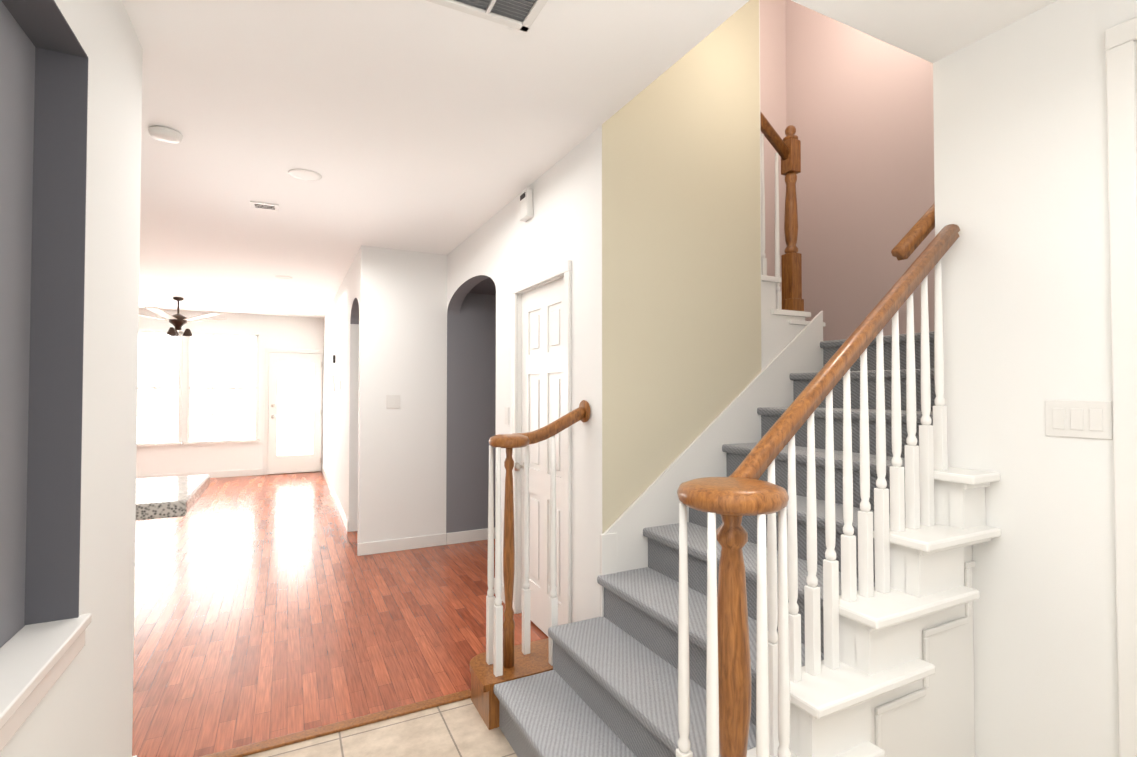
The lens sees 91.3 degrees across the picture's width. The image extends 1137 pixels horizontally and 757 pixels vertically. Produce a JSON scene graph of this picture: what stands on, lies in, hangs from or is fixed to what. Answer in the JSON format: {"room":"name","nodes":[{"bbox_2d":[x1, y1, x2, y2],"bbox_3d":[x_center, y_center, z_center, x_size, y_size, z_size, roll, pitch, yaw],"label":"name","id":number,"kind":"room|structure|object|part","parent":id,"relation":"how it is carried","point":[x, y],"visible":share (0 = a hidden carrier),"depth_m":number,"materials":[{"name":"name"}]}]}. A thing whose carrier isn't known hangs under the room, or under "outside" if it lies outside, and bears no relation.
{"room":"house entrance hall","nodes":[
{"label":"house entrance hall","id":0,"kind":"room"},
{"bbox_2d":[0,0,142,756],"bbox_3d":[-0.362,0.077,-0.519,0.140,2.680,5.620,1,-1,-27],"label":"wall","id":1,"kind":"structure","parent":0,"point":[70,123],"depth_m":1.47,"materials":[{"name":"white paint"}]},
{"bbox_2d":[0,630,84,751],"bbox_3d":[-1.027,0.674,0.952,0.012,0.055,1.185,1,-1,-27],"label":"trim","id":2,"kind":"structure","parent":1,"relation":"attached to","point":[16,720],"depth_m":1.20,"materials":[{"name":"white wood"}]},
{"bbox_2d":[0,614,91,729],"bbox_3d":[-1.070,0.633,0.931,0.129,0.026,1.205,1,-1,-27],"label":"window sill","id":3,"kind":"structure","parent":1,"relation":"attached to","point":[31,655],"depth_m":1.26,"materials":[{"name":"white wood"}]},
{"bbox_2d":[136,308,323,475],"bbox_3d":[-7.788,0.246,8.045,7.999,2.680,0.150,1,-1,-27],"label":"wall","id":4,"kind":"structure","parent":0,"point":[287,332],"depth_m":9.08,"materials":[{"name":"white paint"}]},
{"bbox_2d":[137,330,182,446],"bbox_3d":[-6.554,0.146,8.554,1.030,1.790,0.060,1,-1,-27],"label":"window","id":5,"kind":"structure","parent":4,"relation":"in","point":[159,404],"depth_m":8.66,"materials":[{"name":"white glass"}]},
{"bbox_2d":[136,469,263,478],"bbox_3d":[-8.197,1.527,7.722,7.000,0.105,0.013,1,-1,-27],"label":"baseboard","id":6,"kind":"structure","parent":4,"relation":"attached to","point":[231,473],"depth_m":9.00,"materials":[{"name":"white wood"}]},
{"bbox_2d":[184,332,258,444],"bbox_3d":[-5.608,0.155,9.032,1.030,1.790,0.060,1,-1,-27],"label":"window","id":7,"kind":"structure","parent":4,"relation":"in","point":[222,384],"depth_m":9.03,"materials":[{"name":"white glass"}]},
{"bbox_2d":[264,348,323,474],"bbox_3d":[-4.675,0.557,9.518,0.942,2.115,0.021,1,-1,-27],"label":"door frame","id":8,"kind":"structure","parent":4,"relation":"attached to","point":[266,398],"depth_m":9.33,"materials":[{"name":"white wood"}]},
{"bbox_2d":[268,353,321,473],"bbox_3d":[-4.652,0.587,9.472,0.810,2.030,0.112,1,-1,-27],"label":"back door","id":9,"kind":"structure","parent":4,"relation":"in","point":[295,408],"depth_m":9.48,"materials":[{"name":"white wood"}]},
{"bbox_2d":[132,471,548,756],"bbox_3d":[-4.834,1.558,5.058,10.600,0.060,8.340,1,-1,-27],"label":"floor","id":10,"kind":"structure","parent":0,"point":[269,606],"depth_m":3.43,"materials":[{"name":"brown wood"}]},
{"bbox_2d":[136,475,209,520],"bbox_3d":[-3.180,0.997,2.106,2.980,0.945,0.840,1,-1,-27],"label":"hearth","id":11,"kind":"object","parent":10,"relation":"on","point":[166,497],"depth_m":2.57,"materials":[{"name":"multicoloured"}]},
{"bbox_2d":[323,249,359,531],"bbox_3d":[-3.020,0.232,7.346,0.120,2.680,5.401,1,-1,-27],"label":"wall","id":12,"kind":"structure","parent":0,"point":[340,406],"depth_m":6.18,"materials":[{"name":"white paint"}]},
{"bbox_2d":[322,465,348,531],"bbox_3d":[-3.255,1.526,7.637,0.013,0.105,4.624,1,-1,-27],"label":"baseboard","id":13,"kind":"structure","parent":12,"relation":"attached to","point":[340,510],"depth_m":6.68,"materials":[{"name":"white wood"}]},
{"bbox_2d":[332,355,339,391],"bbox_3d":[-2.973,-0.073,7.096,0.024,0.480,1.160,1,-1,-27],"label":"thermostat","id":14,"kind":"object","parent":12,"relation":"attached to","point":[333,383],"visible":1,"depth_m":7.34,"materials":[{"name":"white plastic"}]},
{"bbox_2d":[243,698,517,756],"bbox_3d":[0.845,1.460,0.087,3.050,0.060,5.660,1,-1,-27],"label":"floor","id":15,"kind":"structure","parent":0,"point":[457,729],"depth_m":2.27,"materials":[{"name":"beige tile"}]},
{"bbox_2d":[201,689,470,756],"bbox_3d":[-1.019,1.468,2.316,1.266,0.012,0.060,1,-1,-27],"label":"threshold strip","id":16,"kind":"object","parent":15,"relation":"on","point":[281,741],"depth_m":2.34,"materials":[{"name":"brown wood"}]},
{"bbox_2d":[470,111,1000,756],"bbox_3d":[1.101,-0.230,3.019,3.272,3.703,2.672,1,-1,-27],"label":"staircase","id":17,"kind":"structure","parent":15,"relation":"on","point":[794,533],"depth_m":1.91,"materials":[{"name":"carpet"}]},
{"bbox_2d":[357,245,446,543],"bbox_3d":[-1.491,0.187,5.026,0.756,2.680,0.120,1,-1,-27],"label":"wall","id":18,"kind":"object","parent":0,"point":[402,455],"visible":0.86,"depth_m":4.96,"materials":[{"name":"white paint"}]},
{"bbox_2d":[386,395,399,407],"bbox_3d":[-1.552,0.204,4.922,0.120,0.115,0.008,1,-1,-27],"label":"light switch","id":19,"kind":"object","parent":18,"relation":"attached to","point":[392,401],"visible":1,"depth_m":4.92,"materials":[{"name":"white plastic"}]},
{"bbox_2d":[446,293,495,532],"bbox_3d":[-0.366,0.198,5.595,1.765,2.680,0.120,1,-1,-27],"label":"wall","id":20,"kind":"structure","parent":0,"point":[471,379],"depth_m":5.24,"materials":[{"name":"grey paint"}]},
{"bbox_2d":[357,527,494,555],"bbox_3d":[-0.679,1.480,5.337,2.534,0.105,0.013,1,-1,-27],"label":"baseboard","id":21,"kind":"structure","parent":20,"relation":"attached to","point":[377,547],"depth_m":5.00,"materials":[{"name":"white wood"}]},
{"bbox_2d":[469,278,495,294],"bbox_3d":[0.041,-0.865,4.942,1.645,0.100,1.449,1,-1,-27],"label":"ceiling","id":22,"kind":"structure","parent":0,"point":[487,286],"depth_m":5.02,"materials":[{"name":"grey paint"}]},
{"bbox_2d":[447,125,601,622],"bbox_3d":[-0.432,0.165,3.901,0.120,2.680,2.844,1,-1,-27],"label":"wall","id":23,"kind":"structure","parent":0,"point":[505,249],"depth_m":2.87,"materials":[{"name":"white paint"}]},
{"bbox_2d":[494,578,504,602],"bbox_3d":[-0.442,1.449,3.748,0.013,0.105,0.355,1,-1,-27],"label":"baseboard","id":24,"kind":"structure","parent":23,"relation":"attached to","point":[502,596],"depth_m":3.74,"materials":[{"name":"white wood"}]},
{"bbox_2d":[505,407,508,424],"bbox_3d":[-0.414,0.251,3.721,0.008,0.115,0.075,1,-1,-27],"label":"light switch","id":25,"kind":"object","parent":23,"relation":"attached to","point":[506,415],"visible":1,"depth_m":3.71,"materials":[{"name":"white plastic"}]},
{"bbox_2d":[520,188,532,221],"bbox_3d":[-0.260,-1.061,3.399,0.046,0.170,0.120,1,-1,-27],"label":"fire alarm","id":26,"kind":"object","parent":23,"relation":"attached to","point":[526,204],"visible":1,"depth_m":3.35,"materials":[{"name":"white plastic"}]},
{"bbox_2d":[514,277,563,636],"bbox_3d":[-0.161,0.465,3.248,0.107,2.030,0.701,1,-1,-27],"label":"closet door","id":27,"kind":"structure","parent":23,"relation":"attached to","point":[542,390],"depth_m":3.27,"materials":[{"name":"white wood"}]},
{"bbox_3d":[-0.305,0.554,3.493,0.072,0.063,0.064,1,-1,-27],"label":"knob","id":28,"kind":"part","parent":27,"relation":"part of","materials":[{"name":"silver metal"}]},
{"bbox_2d":[512,260,570,623],"bbox_3d":[-0.124,0.441,3.267,0.139,2.102,0.823,1,-1,-27],"label":"trim","id":29,"kind":"structure","parent":23,"relation":"attached to","point":[557,271],"depth_m":3.25,"materials":[{"name":"white wood"}]},
{"bbox_2d":[122,0,1056,317],"bbox_3d":[-3.981,-1.266,2.373,9.650,0.120,14.000,1,-1,-27],"label":"ceiling","id":30,"kind":"structure","parent":0,"point":[420,126],"depth_m":2.50,"materials":[{"name":"white paint"}]},
{"bbox_2d":[148,126,182,142],"bbox_3d":[-1.957,-1.179,2.700,0.136,0.033,0.136,1,-1,-27],"label":"smoke detector","id":31,"kind":"object","parent":30,"relation":"attached to","point":[165,134],"visible":0.98,"depth_m":2.67,"materials":[{"name":"white plastic"}]},
{"bbox_2d":[139,297,222,335],"bbox_3d":[-5.351,-0.844,7.558,1.154,0.520,1.208,1,-1,-27],"label":"room ceiling fan","id":32,"kind":"object","parent":30,"relation":"hanging from","point":[177,321],"visible":0.96,"depth_m":7.50,"materials":[{"name":"brown metal"}]},
{"bbox_2d":[250,201,278,210],"bbox_3d":[-2.069,-1.173,3.787,0.170,0.010,0.140,1,-1,-27],"label":"ceiling vent","id":33,"kind":"object","parent":30,"relation":"in","point":[264,206],"visible":0.98,"depth_m":3.78,"materials":[{"name":"white plastic"}]},
{"bbox_2d":[275,276,291,278],"bbox_3d":[-3.180,-1.129,6.205,0.180,0.004,0.180,1,-1,-27],"label":"recessed light","id":34,"kind":"object","parent":30,"relation":"in","point":[283,277],"visible":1,"depth_m":6.20,"materials":[{"name":"white plastic"}]},
{"bbox_2d":[288,169,321,180],"bbox_3d":[-1.535,-1.187,3.239,0.180,0.004,0.180,1,-1,-27],"label":"recessed light","id":35,"kind":"object","parent":30,"relation":"in","point":[306,174],"visible":1,"depth_m":3.23,"materials":[{"name":"white plastic"}]},
{"bbox_2d":[425,0,547,31],"bbox_3d":[-0.244,-1.217,1.446,0.615,0.012,0.775,1,-1,-27],"label":"ceiling vent","id":36,"kind":"object","parent":30,"relation":"in","point":[521,15],"visible":1,"depth_m":1.82,"materials":[{"name":"white plastic"}]},
{"bbox_2d":[602,0,760,533],"bbox_3d":[0.585,-1.165,2.913,1.015,5.300,0.120,1,-1,-27],"label":"wall","id":37,"kind":"structure","parent":0,"point":[681,300],"depth_m":2.83,"materials":[{"name":"beige paint"}]},
{"bbox_2d":[759,0,761,370],"bbox_3d":[1.040,-1.161,3.143,0.005,5.300,0.120,1,-1,-27],"label":"trim","id":38,"kind":"structure","parent":37,"relation":"attached to","point":[760,187],"depth_m":3.09,"materials":[{"name":"white"}]},
{"bbox_2d":[760,0,786,291],"bbox_3d":[0.798,-1.135,4.451,2.543,5.300,0.120,1,-1,-27],"label":"wall","id":39,"kind":"structure","parent":0,"point":[773,61],"depth_m":4.92,"materials":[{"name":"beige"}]},
{"bbox_2d":[786,0,934,340],"bbox_3d":[2.500,-1.143,4.034,0.120,5.300,2.400,1,-1,-27],"label":"wall","id":40,"kind":"structure","parent":0,"point":[859,112],"depth_m":4.38,"materials":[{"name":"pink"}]},
{"bbox_2d":[933,0,1136,756],"bbox_3d":[2.450,0.092,0.197,0.150,2.680,4.360,1,-1,-27],"label":"wall","id":41,"kind":"structure","parent":0,"point":[1020,157],"depth_m":1.83,"materials":[{"name":"white paint"}]},
{"bbox_2d":[1045,400,1112,439],"bbox_3d":[1.585,0.127,1.731,0.008,0.115,0.165,1,-1,-27],"label":"light switch","id":42,"kind":"object","parent":41,"relation":"attached to","point":[1086,419],"visible":1,"depth_m":1.72,"materials":[{"name":"white plastic"}]},
{"bbox_2d":[1105,17,1136,756],"bbox_3d":[1.926,0.198,1.208,0.171,2.507,1.066,1,-1,-27],"label":"door frame","id":43,"kind":"structure","parent":41,"relation":"attached to","point":[1121,62],"depth_m":1.62,"materials":[{"name":"white wood"}]}
]}

